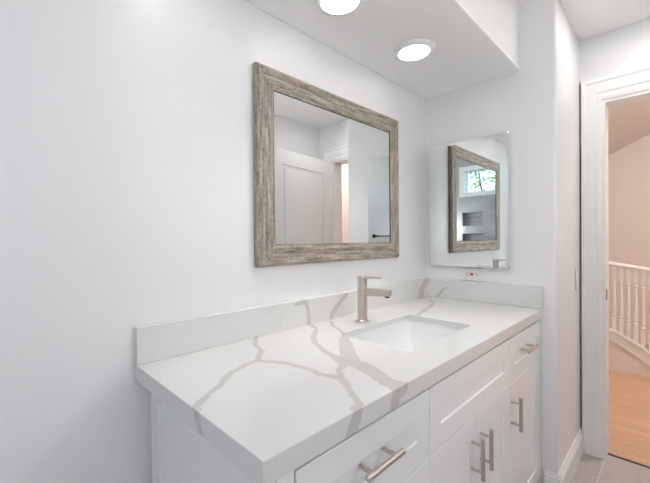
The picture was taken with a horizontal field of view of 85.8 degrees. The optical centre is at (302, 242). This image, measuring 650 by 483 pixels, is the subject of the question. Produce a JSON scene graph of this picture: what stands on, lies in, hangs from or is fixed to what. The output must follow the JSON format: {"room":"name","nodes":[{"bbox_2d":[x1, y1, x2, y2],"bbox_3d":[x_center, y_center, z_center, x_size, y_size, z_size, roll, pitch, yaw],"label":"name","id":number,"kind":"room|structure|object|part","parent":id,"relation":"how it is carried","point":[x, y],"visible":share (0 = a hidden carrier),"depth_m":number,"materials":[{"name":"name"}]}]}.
{"room":"bathroom","nodes":[
{"label":"bathroom","id":0,"kind":"room"},
{"bbox_2d":[0,0,426,482],"bbox_3d":[-0.180,-0.100,1.287,3.565,2.600,0.150,-1,1,-43],"label":"wall","id":1,"kind":"structure","parent":0,"point":[127,189],"depth_m":0.92,"materials":[{"name":"white paint"}]},
{"bbox_2d":[135,278,427,365],"bbox_3d":[0.139,0.266,1.467,1.587,0.100,0.020,-1,1,-43],"label":"backsplash","id":2,"kind":"structure","parent":1,"relation":"attached to","point":[154,342],"depth_m":1.16,"materials":[{"name":"stone"}]},
{"bbox_2d":[252,62,398,266],"bbox_3d":[0.165,-0.267,1.488,0.885,0.696,0.026,-1,1,-43],"label":"wall mirror","id":3,"kind":"object","parent":1,"relation":"attached to","point":[326,164],"visible":1,"depth_m":1.39,"materials":[{"name":"brown wood"}]},
{"bbox_2d":[274,91,390,244],"bbox_3d":[0.164,-0.267,1.488,0.765,0.576,0.011,-1,1,-43],"label":"mirror glass","id":4,"kind":"object","parent":3,"relation":"attached to","point":[332,162],"depth_m":1.43,"materials":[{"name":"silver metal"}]},
{"bbox_2d":[245,0,519,99],"bbox_3d":[-0.196,-1.008,0.840,2.950,0.401,0.482,-1,1,-43],"label":"ceiling","id":5,"kind":"structure","parent":0,"point":[476,41],"depth_m":1.41,"materials":[{"name":"white paint"}]},
{"bbox_2d":[314,0,364,15],"bbox_3d":[0.125,-0.805,1.163,0.174,0.014,0.174,-1,1,-43],"label":"recessed light","id":6,"kind":"object","parent":5,"relation":"in","point":[328,7],"visible":1,"depth_m":1.19,"materials":[{"name":"white paint"}]},
{"bbox_2d":[393,39,435,61],"bbox_3d":[0.476,-0.810,1.486,0.174,0.014,0.174,-1,1,-43],"label":"recessed light","id":7,"kind":"object","parent":5,"relation":"in","point":[414,49],"visible":1,"depth_m":1.46,"materials":[{"name":"white paint"}]},
{"bbox_2d":[426,0,580,482],"bbox_3d":[1.146,-0.021,2.001,0.575,2.412,0.623,-1,1,-43],"label":"wall","id":8,"kind":"structure","parent":0,"point":[538,104],"depth_m":1.67,"materials":[{"name":"white paint"}]},
{"bbox_2d":[429,132,508,268],"bbox_3d":[0.873,-0.204,1.852,0.021,0.667,0.406,-1,1,-43],"label":"medicine cabinet","id":9,"kind":"object","parent":8,"relation":"attached to","point":[469,179],"visible":1,"depth_m":1.83,"materials":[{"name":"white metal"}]},
{"bbox_2d":[461,267,483,281],"bbox_3d":[0.896,0.170,1.843,0.008,0.068,0.117,-1,1,-43],"label":"wall outlet","id":10,"kind":"object","parent":8,"relation":"attached to","point":[471,274],"visible":1,"depth_m":1.84,"materials":[{"name":"white plastic"}]},
{"bbox_2d":[465,271,478,277],"bbox_3d":[0.895,0.170,1.841,0.002,0.033,0.067,-1,1,-43],"label":"receptacle","id":11,"kind":"object","parent":10,"relation":"attached to","point":[468,274],"depth_m":1.84,"materials":[{"name":"white plastic"}]},
{"bbox_2d":[544,428,582,482],"bbox_3d":[1.345,1.117,1.782,0.569,0.134,0.062,-1,1,-43],"label":"baseboard","id":12,"kind":"structure","parent":8,"relation":"attached to","point":[568,469],"depth_m":1.72,"materials":[{"name":"white paint"}]},
{"bbox_2d":[575,268,578,289],"bbox_3d":[1.487,0.200,1.886,0.070,0.115,0.008,-1,1,-43],"label":"light switch","id":13,"kind":"object","parent":8,"relation":"attached to","point":[577,269],"visible":1,"depth_m":1.87,"materials":[{"name":"white plastic"}]},
{"bbox_2d":[580,40,581,429],"bbox_3d":[1.280,-0.369,2.361,0.120,3.100,0.982,-1,1,-43],"label":"wall","id":14,"kind":"structure","parent":0,"point":[581,40],"depth_m":2.00,"materials":[{"name":"white paint"}]},
{"bbox_2d":[581,254,581,319],"bbox_3d":[1.601,0.076,1.993,0.015,1.941,0.009,-1,1,-43],"label":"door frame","id":15,"kind":"structure","parent":14,"relation":"attached to","point":[581,254],"depth_m":1.99,"materials":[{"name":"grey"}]},
{"bbox_2d":[515,0,649,40],"bbox_3d":[0.549,-1.162,0.463,3.525,0.100,1.088,-1,1,-43],"label":"ceiling","id":16,"kind":"structure","parent":0,"point":[588,18],"depth_m":1.72,"materials":[{"name":"white paint"}]},
{"bbox_2d":[571,343,649,482],"bbox_3d":[1.659,1.232,1.638,6.700,0.100,2.750,-1,1,-43],"label":"floor","id":17,"kind":"structure","parent":0,"point":[629,394],"depth_m":2.10,"materials":[{"name":"brown wood"}]},
{"bbox_2d":[151,320,540,482],"bbox_3d":[0.363,0.766,1.273,1.572,0.859,0.587,-1,1,-43],"label":"vanity cabinet","id":18,"kind":"object","parent":17,"relation":"on","point":[479,423],"visible":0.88,"depth_m":0.93,"materials":[{"name":"white paint"}]},
{"bbox_3d":[-0.221,0.786,0.757,0.014,0.837,0.515,-1,1,-43],"label":"panel","id":19,"kind":"part","parent":18,"relation":"part of","materials":[{"name":"white paint"}]},
{"bbox_2d":[135,278,542,482],"bbox_3d":[0.334,0.287,1.274,1.608,0.141,0.569,-1,1,-43],"label":"countertop","id":20,"kind":"structure","parent":18,"relation":"on","point":[274,387],"depth_m":0.93,"materials":[{"name":"stone"}]},
{"bbox_2d":[356,275,391,321],"bbox_3d":[0.278,0.225,1.361,0.051,0.181,0.156,-1,1,-43],"label":"bathroom faucet","id":21,"kind":"object","parent":20,"relation":"on","point":[363,291],"visible":1,"depth_m":1.38,"materials":[{"name":"silver metal"}]},
{"bbox_3d":[0.275,0.140,1.363,0.028,0.011,0.078,-1,1,-43],"label":"lever","id":22,"kind":"part","parent":21,"relation":"part of","materials":[{"name":"silver metal"}]},
{"bbox_3d":[0.290,0.196,1.347,0.025,0.031,0.119,-1,1,-43],"label":"spout","id":23,"kind":"part","parent":21,"relation":"part of","materials":[{"name":"silver metal"}]},
{"bbox_2d":[352,319,461,351],"bbox_3d":[0.386,0.421,1.262,0.496,0.170,0.310,-1,1,-43],"label":"undermount sink","id":24,"kind":"object","parent":20,"relation":"in","point":[408,335],"visible":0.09,"depth_m":1.44,"materials":[{"name":"white ceramic"}]},
{"bbox_3d":[0.151,0.462,0.740,0.457,0.171,0.020,-1,1,-43],"label":"drawer","id":25,"kind":"part","parent":18,"relation":"part of","materials":[{"name":"white paint"}]},
{"bbox_3d":[0.159,0.444,0.707,0.128,0.012,0.039,-1,1,-43],"label":"handle","id":26,"kind":"part","parent":18,"relation":"part of","materials":[{"name":"silver metal"}]},
{"bbox_3d":[0.153,0.688,0.741,0.457,0.274,0.020,-1,1,-43],"label":"drawer","id":27,"kind":"part","parent":18,"relation":"part of","materials":[{"name":"white paint"}]},
{"bbox_3d":[0.433,0.821,1.004,0.301,0.549,0.020,-1,1,-43],"label":"door","id":28,"kind":"part","parent":18,"relation":"part of","materials":[{"name":"white paint"}]},
{"bbox_3d":[0.534,0.654,1.059,0.012,0.128,0.039,-1,1,-43],"label":"handle","id":29,"kind":"part","parent":18,"relation":"part of","materials":[{"name":"silver metal"}]},
{"bbox_3d":[0.586,0.653,1.107,0.012,0.128,0.039,-1,1,-43],"label":"handle","id":30,"kind":"part","parent":18,"relation":"part of","materials":[{"name":"silver metal"}]},
{"bbox_3d":[0.663,0.818,1.219,0.321,0.549,0.020,-1,1,-43],"label":"door","id":31,"kind":"part","parent":18,"relation":"part of","materials":[{"name":"white paint"}]},
{"bbox_3d":[0.811,0.648,1.318,0.012,0.128,0.039,-1,1,-43],"label":"handle","id":32,"kind":"part","parent":18,"relation":"part of","materials":[{"name":"silver metal"}]},
{"bbox_3d":[0.939,0.450,1.478,0.438,0.171,0.020,-1,1,-43],"label":"drawer","id":33,"kind":"part","parent":18,"relation":"part of","materials":[{"name":"white paint"}]},
{"bbox_3d":[0.942,0.814,1.480,0.438,0.549,0.020,-1,1,-43],"label":"door","id":34,"kind":"part","parent":18,"relation":"part of","materials":[{"name":"white paint"}]},
{"bbox_3d":[0.931,0.433,1.431,0.128,0.012,0.039,-1,1,-43],"label":"handle","id":35,"kind":"part","parent":18,"relation":"part of","materials":[{"name":"silver metal"}]},
{"bbox_2d":[608,453,649,468],"bbox_3d":[1.887,1.178,1.749,0.015,0.005,0.538,-1,1,-43],"label":"trim","id":36,"kind":"structure","parent":17,"relation":"on","point":[634,462],"depth_m":1.87,"materials":[{"name":"grey"}]},
{"bbox_2d":[609,261,649,366],"bbox_3d":[2.719,0.603,3.276,0.080,1.119,1.128,-1,1,-43],"label":"stair railing","id":37,"kind":"object","parent":17,"relation":"on","point":[640,351],"visible":0.22,"depth_m":3.08,"materials":[{"name":"white paint"}]},
{"bbox_3d":[2.717,0.167,3.270,0.056,0.247,1.120,-1,1,-43],"label":"handrail","id":38,"kind":"part","parent":37,"relation":"part of","materials":[{"name":"white paint"}]},
{"bbox_2d":[582,18,649,81],"bbox_3d":[1.931,-0.320,1.668,0.120,3.200,0.918,-1,1,-43],"label":"wall","id":39,"kind":"structure","parent":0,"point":[627,47],"depth_m":1.85,"materials":[{"name":"white paint"}]},
{"bbox_2d":[581,64,649,458],"bbox_3d":[1.866,0.144,1.730,0.148,2.071,0.738,-1,1,-43],"label":"door frame","id":40,"kind":"structure","parent":39,"relation":"attached to","point":[599,94],"depth_m":1.91,"materials":[{"name":"white paint"}]},
{"bbox_2d":[608,134,649,343],"bbox_3d":[4.038,0.097,3.871,0.150,4.500,2.750,-1,1,-43],"label":"wall","id":41,"kind":"structure","parent":0,"point":[629,166],"depth_m":4.03,"materials":[{"name":"white paint"}]},
{"bbox_2d":[608,100,649,154],"bbox_3d":[2.966,-1.306,2.869,3.055,1.461,2.750,-1,1,-43],"label":"ceiling","id":42,"kind":"structure","parent":0,"point":[628,123],"depth_m":3.39,"materials":[{"name":"white paint"}]},
{"bbox_2d":[609,340,649,377],"bbox_3d":[2.724,0.890,3.275,0.040,0.544,1.120,-1,1,-43],"label":"wall","id":43,"kind":"structure","parent":0,"point":[621,359],"depth_m":3.10,"materials":[{"name":"white paint"}]}
]}

